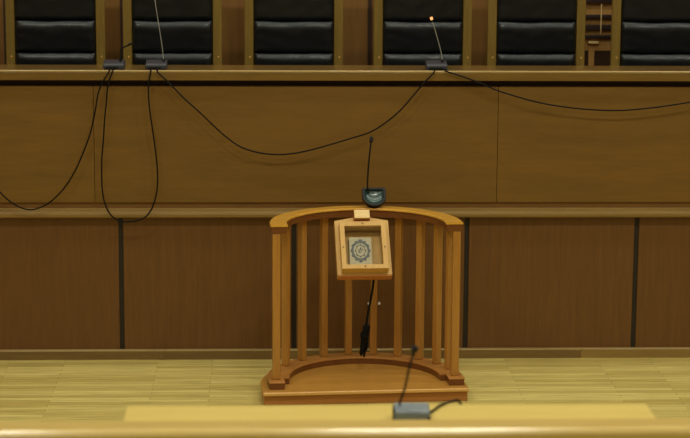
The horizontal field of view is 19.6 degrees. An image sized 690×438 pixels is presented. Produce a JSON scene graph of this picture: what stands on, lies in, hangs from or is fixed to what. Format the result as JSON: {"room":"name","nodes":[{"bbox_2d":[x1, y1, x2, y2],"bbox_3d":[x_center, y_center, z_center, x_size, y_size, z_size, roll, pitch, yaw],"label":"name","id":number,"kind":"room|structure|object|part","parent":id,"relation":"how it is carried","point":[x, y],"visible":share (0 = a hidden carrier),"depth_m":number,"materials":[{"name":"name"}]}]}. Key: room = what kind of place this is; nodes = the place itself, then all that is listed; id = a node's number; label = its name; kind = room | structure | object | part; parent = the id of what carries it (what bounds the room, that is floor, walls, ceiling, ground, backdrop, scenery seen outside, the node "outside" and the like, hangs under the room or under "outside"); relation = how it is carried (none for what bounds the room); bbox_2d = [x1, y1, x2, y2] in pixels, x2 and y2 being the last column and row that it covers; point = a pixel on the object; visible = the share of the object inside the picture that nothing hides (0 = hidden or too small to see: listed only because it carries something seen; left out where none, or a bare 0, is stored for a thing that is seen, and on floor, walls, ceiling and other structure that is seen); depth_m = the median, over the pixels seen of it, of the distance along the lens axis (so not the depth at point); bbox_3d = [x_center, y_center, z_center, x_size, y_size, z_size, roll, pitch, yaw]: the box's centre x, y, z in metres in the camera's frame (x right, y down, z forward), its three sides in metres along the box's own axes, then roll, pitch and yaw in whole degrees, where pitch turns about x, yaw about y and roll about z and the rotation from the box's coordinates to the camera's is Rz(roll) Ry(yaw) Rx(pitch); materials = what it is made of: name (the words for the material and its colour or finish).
{"room":"courtroom","nodes":[
{"label":"courtroom","id":0,"kind":"room"},
{"bbox_2d":[0,0,487,65],"bbox_3d":[0.247,-2.130,13.572,10.800,5.600,0.120,0,10,-2],"label":"wall","id":1,"kind":"structure","parent":0,"point":[355,12],"depth_m":13.64,"materials":[{"name":"brown wood"}]},
{"bbox_2d":[3,0,5,64],"bbox_3d":[-2.291,-2.628,13.318,0.028,4.520,0.006,0,10,-2],"label":"trim","id":2,"kind":"structure","parent":1,"relation":"attached to","point":[3,0],"depth_m":13.56,"materials":[{"name":"brown wood"}]},
{"bbox_2d":[120,0,122,59],"bbox_3d":[-1.503,-2.629,13.349,0.028,4.520,0.006,0,10,-2],"label":"trim","id":3,"kind":"structure","parent":1,"relation":"attached to","point":[121,5],"depth_m":13.58,"materials":[{"name":"brown wood"}]},
{"bbox_2d":[367,0,371,64],"bbox_3d":[0.177,-2.631,13.416,0.028,4.520,0.006,0,10,-2],"label":"trim","id":4,"kind":"structure","parent":1,"relation":"attached to","point":[369,60],"depth_m":13.66,"materials":[{"name":"brown wood"}]},
{"bbox_2d":[0,358,689,421],"bbox_3d":[0.536,2.050,6.364,10.800,0.100,15.550,0,10,-2],"label":"floor","id":5,"kind":"structure","parent":0,"point":[30,390],"depth_m":12.01,"materials":[{"name":"brown wood"}]},
{"bbox_2d":[0,65,689,359],"bbox_3d":[0.188,-0.040,12.588,8.600,1.828,0.345,0,10,-2],"label":"bench","id":6,"kind":"object","parent":5,"relation":"on","point":[575,233],"visible":0.94,"depth_m":12.46,"materials":[{"name":"brown wood"}]},
{"bbox_3d":[-2.825,-0.464,12.300,2.556,0.724,0.074,0,10,-2],"label":"panel","id":7,"kind":"part","parent":6,"relation":"part of","materials":[{"name":"brown wood"}]},
{"bbox_2d":[0,68,111,210],"bbox_3d":[-1.919,-0.488,12.249,0.983,0.878,0.049,0,10,-2],"label":"microphone cable","id":8,"kind":"object","parent":6,"relation":"hanging from","point":[59,193],"visible":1,"depth_m":12.26,"materials":[{"name":"black rubber"}]},
{"bbox_3d":[-1.934,0.404,12.509,1.042,0.858,0.041,0,10,-2],"label":"panel","id":9,"kind":"part","parent":6,"relation":"part of","materials":[{"name":"brown laminate"}]},
{"bbox_2d":[103,42,132,69],"bbox_3d":[-1.389,-1.003,12.258,0.182,0.164,0.112,0,10,-2],"label":"gooseneck microphone","id":10,"kind":"object","parent":6,"relation":"on","point":[119,64],"visible":1,"depth_m":12.22,"materials":[{"name":"grey plastic"}]},
{"bbox_2d":[145,1,167,69],"bbox_3d":[-1.155,-1.187,12.235,0.130,0.538,0.112,0,10,-2],"label":"gooseneck microphone","id":11,"kind":"object","parent":6,"relation":"on","point":[162,64],"visible":1,"depth_m":12.23,"materials":[{"name":"grey plastic"}]},
{"bbox_2d":[101,68,157,222],"bbox_3d":[-1.323,-0.451,12.278,0.352,0.955,0.047,0,10,-2],"label":"microphone cable","id":12,"kind":"object","parent":11,"relation":"hanging from","point":[112,68],"visible":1,"depth_m":12.26,"materials":[{"name":"black rubber"}]},
{"bbox_3d":[-0.860,0.403,12.552,1.048,0.858,0.041,0,10,-2],"label":"panel","id":13,"kind":"part","parent":6,"relation":"part of","materials":[{"name":"brown laminate"}]},
{"bbox_3d":[-0.301,-0.466,12.400,2.492,0.724,0.074,0,10,-2],"label":"panel","id":14,"kind":"part","parent":6,"relation":"part of","materials":[{"name":"brown wood"}]},
{"bbox_2d":[156,68,435,154],"bbox_3d":[-0.299,-0.658,12.282,1.714,0.534,0.046,0,10,-2],"label":"microphone cable","id":15,"kind":"object","parent":6,"relation":"hanging from","point":[166,80],"visible":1,"depth_m":12.28,"materials":[{"name":"black rubber"}]},
{"bbox_3d":[0.192,-0.044,12.485,8.600,0.059,0.098,0,10,-2],"label":"moulding","id":16,"kind":"part","parent":6,"relation":"part of","materials":[{"name":"brown wood"}]},
{"bbox_2d":[0,65,689,72],"bbox_3d":[0.193,-0.908,12.430,8.600,0.062,0.321,0,10,-2],"label":"countertop","id":17,"kind":"structure","parent":6,"relation":"on","point":[2,67],"depth_m":12.41,"materials":[{"name":"brown wood"}]},
{"bbox_3d":[0.220,0.401,12.594,1.054,0.858,0.041,0,10,-2],"label":"panel","id":18,"kind":"part","parent":6,"relation":"part of","materials":[{"name":"brown laminate"}]},
{"bbox_2d":[425,16,447,69],"bbox_3d":[0.565,-1.086,12.321,0.130,0.329,0.112,0,10,-2],"label":"gooseneck microphone","id":19,"kind":"object","parent":6,"relation":"on","point":[429,64],"visible":1,"depth_m":12.30,"materials":[{"name":"grey plastic"}]},
{"bbox_3d":[1.297,0.400,12.637,1.041,0.858,0.041,0,10,-2],"label":"panel","id":20,"kind":"part","parent":6,"relation":"part of","materials":[{"name":"brown laminate"}]},
{"bbox_2d":[440,68,689,110],"bbox_3d":[1.574,-0.796,12.334,1.978,0.260,0.051,0,10,-2],"label":"microphone cable","id":21,"kind":"object","parent":6,"relation":"hanging from","point":[445,70],"visible":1,"depth_m":12.32,"materials":[{"name":"black rubber"}]},
{"bbox_3d":[2.183,-0.469,12.498,2.476,0.724,0.074,0,10,-2],"label":"panel","id":22,"kind":"part","parent":6,"relation":"part of","materials":[{"name":"brown wood"}]},
{"bbox_3d":[2.369,0.399,12.679,1.045,0.858,0.041,0,10,-2],"label":"panel","id":23,"kind":"part","parent":6,"relation":"part of","materials":[{"name":"brown laminate"}]},
{"bbox_2d":[0,418,689,437],"bbox_3d":[0.079,1.260,7.788,6.400,0.950,0.145,0,10,-2],"label":"barrier","id":24,"kind":"object","parent":5,"relation":"on","point":[676,427],"visible":1,"depth_m":7.67,"materials":[{"name":"brown wood"}]},
{"bbox_2d":[260,206,468,405],"bbox_3d":[0.083,0.490,11.865,1.202,1.037,0.790,-1,10,-6],"label":"stand","id":25,"kind":"object","parent":5,"relation":"on","point":[346,377],"visible":0.99,"depth_m":11.90,"materials":[{"name":"brown wood"}]},
{"bbox_3d":[-0.398,0.505,11.567,0.046,0.863,0.046,-1,10,-6],"label":"post","id":26,"kind":"part","parent":25,"relation":"part of","materials":[{"name":"brown wood"}]},
{"bbox_2d":[334,210,391,279],"bbox_3d":[0.106,0.149,11.892,0.324,0.385,0.356,-1,10,-5],"label":"display box","id":27,"kind":"object","parent":25,"relation":"attached to","point":[361,224],"visible":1,"depth_m":11.88,"materials":[{"name":"brown wood"}]},
{"bbox_2d":[348,237,371,263],"bbox_3d":[0.092,0.220,11.865,0.135,0.203,0.188,0,10,-3],"label":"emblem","id":28,"kind":"object","parent":27,"relation":"in","point":[360,248],"visible":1,"depth_m":11.86,"materials":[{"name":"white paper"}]},
{"bbox_3d":[0.110,0.165,11.845,0.276,0.327,0.052,-1,-32,-5],"label":"frame","id":29,"kind":"part","parent":27,"relation":"part of","materials":[{"name":"brown wood"}]},
{"bbox_2d":[359,280,374,356],"bbox_3d":[0.136,0.554,11.933,0.099,0.553,0.052,0,10,-2],"label":"coiled cable","id":30,"kind":"object","parent":27,"relation":"hanging from","point":[364,335],"visible":0.98,"depth_m":11.94,"materials":[{"name":"black rubber"}]},
{"bbox_3d":[0.085,0.894,12.018,1.142,0.033,0.571,-1,10,-6],"label":"foot rail","id":31,"kind":"part","parent":25,"relation":"part of","materials":[{"name":"brown wood"}]},
{"bbox_3d":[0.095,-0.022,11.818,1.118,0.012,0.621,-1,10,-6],"label":"handrail","id":32,"kind":"part","parent":25,"relation":"part of","materials":[{"name":"brown wood"}]},
{"bbox_2d":[362,136,385,207],"bbox_3d":[0.176,-0.284,12.019,0.146,0.434,0.102,-1,10,-5],"label":"microphone","id":33,"kind":"object","parent":25,"relation":"on","point":[371,197],"visible":1,"depth_m":12.04,"materials":[{"name":"black plastic"}]},
{"bbox_3d":[0.175,-0.134,12.045,0.110,0.074,0.064,-1,10,-5],"label":"panel","id":34,"kind":"part","parent":33,"relation":"part of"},
{"bbox_3d":[0.645,0.490,11.686,0.046,0.863,0.046,-1,10,-6],"label":"post","id":35,"kind":"part","parent":25,"relation":"part of","materials":[{"name":"brown wood"}]},
{"bbox_2d":[124,404,655,420],"bbox_3d":[0.180,1.235,8.076,2.125,0.900,0.363,0,10,-2],"label":"table","id":36,"kind":"object","parent":5,"relation":"on","point":[516,411],"visible":0.52,"depth_m":8.06,"materials":[{"name":"laminate"}]},
{"bbox_2d":[392,345,430,419],"bbox_3d":[0.266,0.648,7.944,0.150,0.301,0.104,0,10,0],"label":"table microphone","id":37,"kind":"object","parent":36,"relation":"on","point":[400,411],"visible":0.88,"depth_m":7.92,"materials":[{"name":"grey plastic"}]},
{"bbox_2d":[430,399,461,412],"bbox_3d":[0.396,1.005,8.175,0.049,0.520,0.279,7,12,35],"label":"microphone cable","id":38,"kind":"object","parent":37,"relation":"attached to","point":[454,400],"visible":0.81,"depth_m":8.18,"materials":[{"name":"black rubber"}]},
{"bbox_3d":[0.256,0.212,13.395,10.800,1.050,1.050,0,10,-2],"label":"floor","id":39,"kind":"structure","parent":0,"visible":0},
{"bbox_2d":[5,0,105,64],"bbox_3d":[-1.897,-0.929,12.944,0.650,1.330,0.570,0,10,-2],"label":"chair","id":40,"kind":"object","parent":39,"relation":"on","point":[38,32],"visible":0.59,"depth_m":13.11,"materials":[{"name":"black leather"}]},
{"bbox_2d":[14,0,95,19],"bbox_3d":[-1.901,-1.410,13.100,0.524,0.215,0.070,0,10,-2],"label":"cushion","id":41,"kind":"object","parent":40,"relation":"on","point":[23,9],"depth_m":13.08,"materials":[{"name":"black leather"}]},
{"bbox_2d":[15,19,95,51],"bbox_3d":[-1.902,-1.203,13.137,0.524,0.217,0.070,0,10,-2],"label":"cushion","id":42,"kind":"object","parent":40,"relation":"on","point":[31,35],"depth_m":13.11,"materials":[{"name":"black leather"}]},
{"bbox_2d":[16,51,95,64],"bbox_3d":[-1.903,-0.995,13.174,0.524,0.213,0.070,0,10,-2],"label":"cushion","id":43,"kind":"object","parent":40,"relation":"on","point":[22,57],"depth_m":13.14,"materials":[{"name":"black leather"}]},
{"bbox_2d":[122,0,221,64],"bbox_3d":[-1.125,-0.930,12.974,0.650,1.330,0.570,0,10,-3],"label":"chair","id":44,"kind":"object","parent":39,"relation":"on","point":[190,30],"visible":0.52,"depth_m":13.14,"materials":[{"name":"black leather"}]},
{"bbox_2d":[132,0,211,19],"bbox_3d":[-1.135,-1.411,13.130,0.524,0.215,0.070,0,10,-3],"label":"cushion","id":45,"kind":"object","parent":44,"relation":"on","point":[141,9],"depth_m":13.11,"materials":[{"name":"black leather"}]},
{"bbox_3d":[-1.138,-1.161,13.216,0.530,0.820,0.012,0,10,-3],"label":"panel","id":46,"kind":"part","parent":44,"relation":"part of","materials":[{"name":"black leather"}]},
{"bbox_2d":[132,20,212,51],"bbox_3d":[-1.136,-1.204,13.167,0.524,0.217,0.070,0,10,-3],"label":"cushion","id":47,"kind":"object","parent":44,"relation":"on","point":[176,35],"depth_m":13.14,"materials":[{"name":"black leather"}]},
{"bbox_2d":[133,52,212,64],"bbox_3d":[-1.137,-0.996,13.204,0.524,0.213,0.070,0,10,-3],"label":"cushion","id":48,"kind":"object","parent":44,"relation":"on","point":[139,58],"depth_m":13.17,"materials":[{"name":"black leather"}]},
{"bbox_2d":[244,0,342,64],"bbox_3d":[-0.329,-0.930,13.006,0.650,1.330,0.570,0,10,-3],"label":"chair","id":49,"kind":"object","parent":39,"relation":"on","point":[277,32],"visible":0.56,"depth_m":13.17,"materials":[{"name":"black leather"}]},
{"bbox_2d":[254,52,332,64],"bbox_3d":[-0.339,-0.997,13.236,0.524,0.213,0.070,0,10,-3],"label":"cushion","id":50,"kind":"object","parent":49,"relation":"on","point":[260,58],"depth_m":13.20,"materials":[{"name":"black leather"}]},
{"bbox_2d":[254,0,333,20],"bbox_3d":[-0.337,-1.412,13.162,0.524,0.215,0.070,0,10,-3],"label":"cushion","id":51,"kind":"object","parent":49,"relation":"on","point":[264,10],"depth_m":13.14,"materials":[{"name":"black leather"}]},
{"bbox_2d":[254,20,333,52],"bbox_3d":[-0.338,-1.204,13.199,0.524,0.217,0.070,0,10,-3],"label":"cushion","id":52,"kind":"object","parent":49,"relation":"on","point":[270,36],"depth_m":13.17,"materials":[{"name":"black leather"}]},
{"bbox_2d":[373,0,471,65],"bbox_3d":[0.521,-0.931,13.039,0.650,1.330,0.570,0,10,-2],"label":"chair","id":53,"kind":"object","parent":39,"relation":"on","point":[404,32],"visible":0.57,"depth_m":13.20,"materials":[{"name":"black leather"}]},
{"bbox_2d":[383,52,461,64],"bbox_3d":[0.514,-0.997,13.269,0.524,0.213,0.070,0,10,-2],"label":"cushion","id":54,"kind":"object","parent":53,"relation":"on","point":[389,58],"depth_m":13.23,"materials":[{"name":"black leather"}]},
{"bbox_2d":[383,0,462,20],"bbox_3d":[0.516,-1.413,13.195,0.524,0.215,0.070,0,10,-2],"label":"cushion","id":55,"kind":"object","parent":53,"relation":"on","point":[393,10],"depth_m":13.18,"materials":[{"name":"black leather"}]},
{"bbox_2d":[383,20,462,52],"bbox_3d":[0.515,-1.205,13.232,0.524,0.217,0.070,0,10,-2],"label":"cushion","id":56,"kind":"object","parent":53,"relation":"on","point":[399,36],"depth_m":13.21,"materials":[{"name":"black leather"}]},
{"bbox_2d":[486,0,585,65],"bbox_3d":[1.278,-0.932,13.069,0.650,1.330,0.570,0,10,-2],"label":"chair","id":57,"kind":"object","parent":39,"relation":"on","point":[519,32],"visible":0.59,"depth_m":13.24,"materials":[{"name":"black leather"}]},
{"bbox_2d":[496,52,574,65],"bbox_3d":[1.268,-0.998,13.299,0.524,0.213,0.070,0,10,-2],"label":"cushion","id":58,"kind":"object","parent":57,"relation":"on","point":[502,58],"depth_m":13.26,"materials":[{"name":"black leather"}]},
{"bbox_2d":[496,21,575,52],"bbox_3d":[1.269,-1.206,13.262,0.524,0.217,0.070,0,10,-2],"label":"cushion","id":59,"kind":"object","parent":57,"relation":"on","point":[511,36],"depth_m":13.24,"materials":[{"name":"black leather"}]},
{"bbox_2d":[497,0,576,20],"bbox_3d":[1.271,-1.413,13.225,0.524,0.215,0.070,0,10,-2],"label":"cushion","id":60,"kind":"object","parent":57,"relation":"on","point":[507,10],"depth_m":13.21,"materials":[{"name":"black leather"}]},
{"bbox_2d":[584,0,611,65],"bbox_3d":[1.736,-1.080,13.659,0.360,1.420,0.074,0,10,-2],"label":"rack","id":61,"kind":"object","parent":39,"relation":"on","point":[598,12],"visible":0.31,"depth_m":13.62,"materials":[{"name":"brown wood"}]},
{"bbox_3d":[1.739,-1.360,13.575,0.006,0.200,0.008,0,10,-2],"label":"cord","id":62,"kind":"part","parent":61,"relation":"part of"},
{"bbox_2d":[610,0,689,65],"bbox_3d":[2.098,-0.933,13.101,0.650,1.330,0.570,0,10,-1],"label":"chair","id":63,"kind":"object","parent":39,"relation":"on","point":[643,32],"visible":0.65,"depth_m":13.27,"materials":[{"name":"black leather"}]},
{"bbox_2d":[620,21,689,52],"bbox_3d":[2.097,-1.207,13.295,0.524,0.217,0.070,0,10,-1],"label":"cushion","id":64,"kind":"object","parent":63,"relation":"on","point":[635,36],"depth_m":13.27,"materials":[{"name":"black leather"}]},
{"bbox_2d":[620,53,689,65],"bbox_3d":[2.096,-0.999,13.332,0.524,0.213,0.070,0,10,-1],"label":"cushion","id":65,"kind":"object","parent":63,"relation":"on","point":[626,59],"depth_m":13.29,"materials":[{"name":"black leather"}]},
{"bbox_2d":[621,0,689,21],"bbox_3d":[2.098,-1.414,13.258,0.524,0.215,0.070,0,10,-1],"label":"cushion","id":66,"kind":"object","parent":63,"relation":"on","point":[631,10],"depth_m":13.24,"materials":[{"name":"black leather"}]}
]}

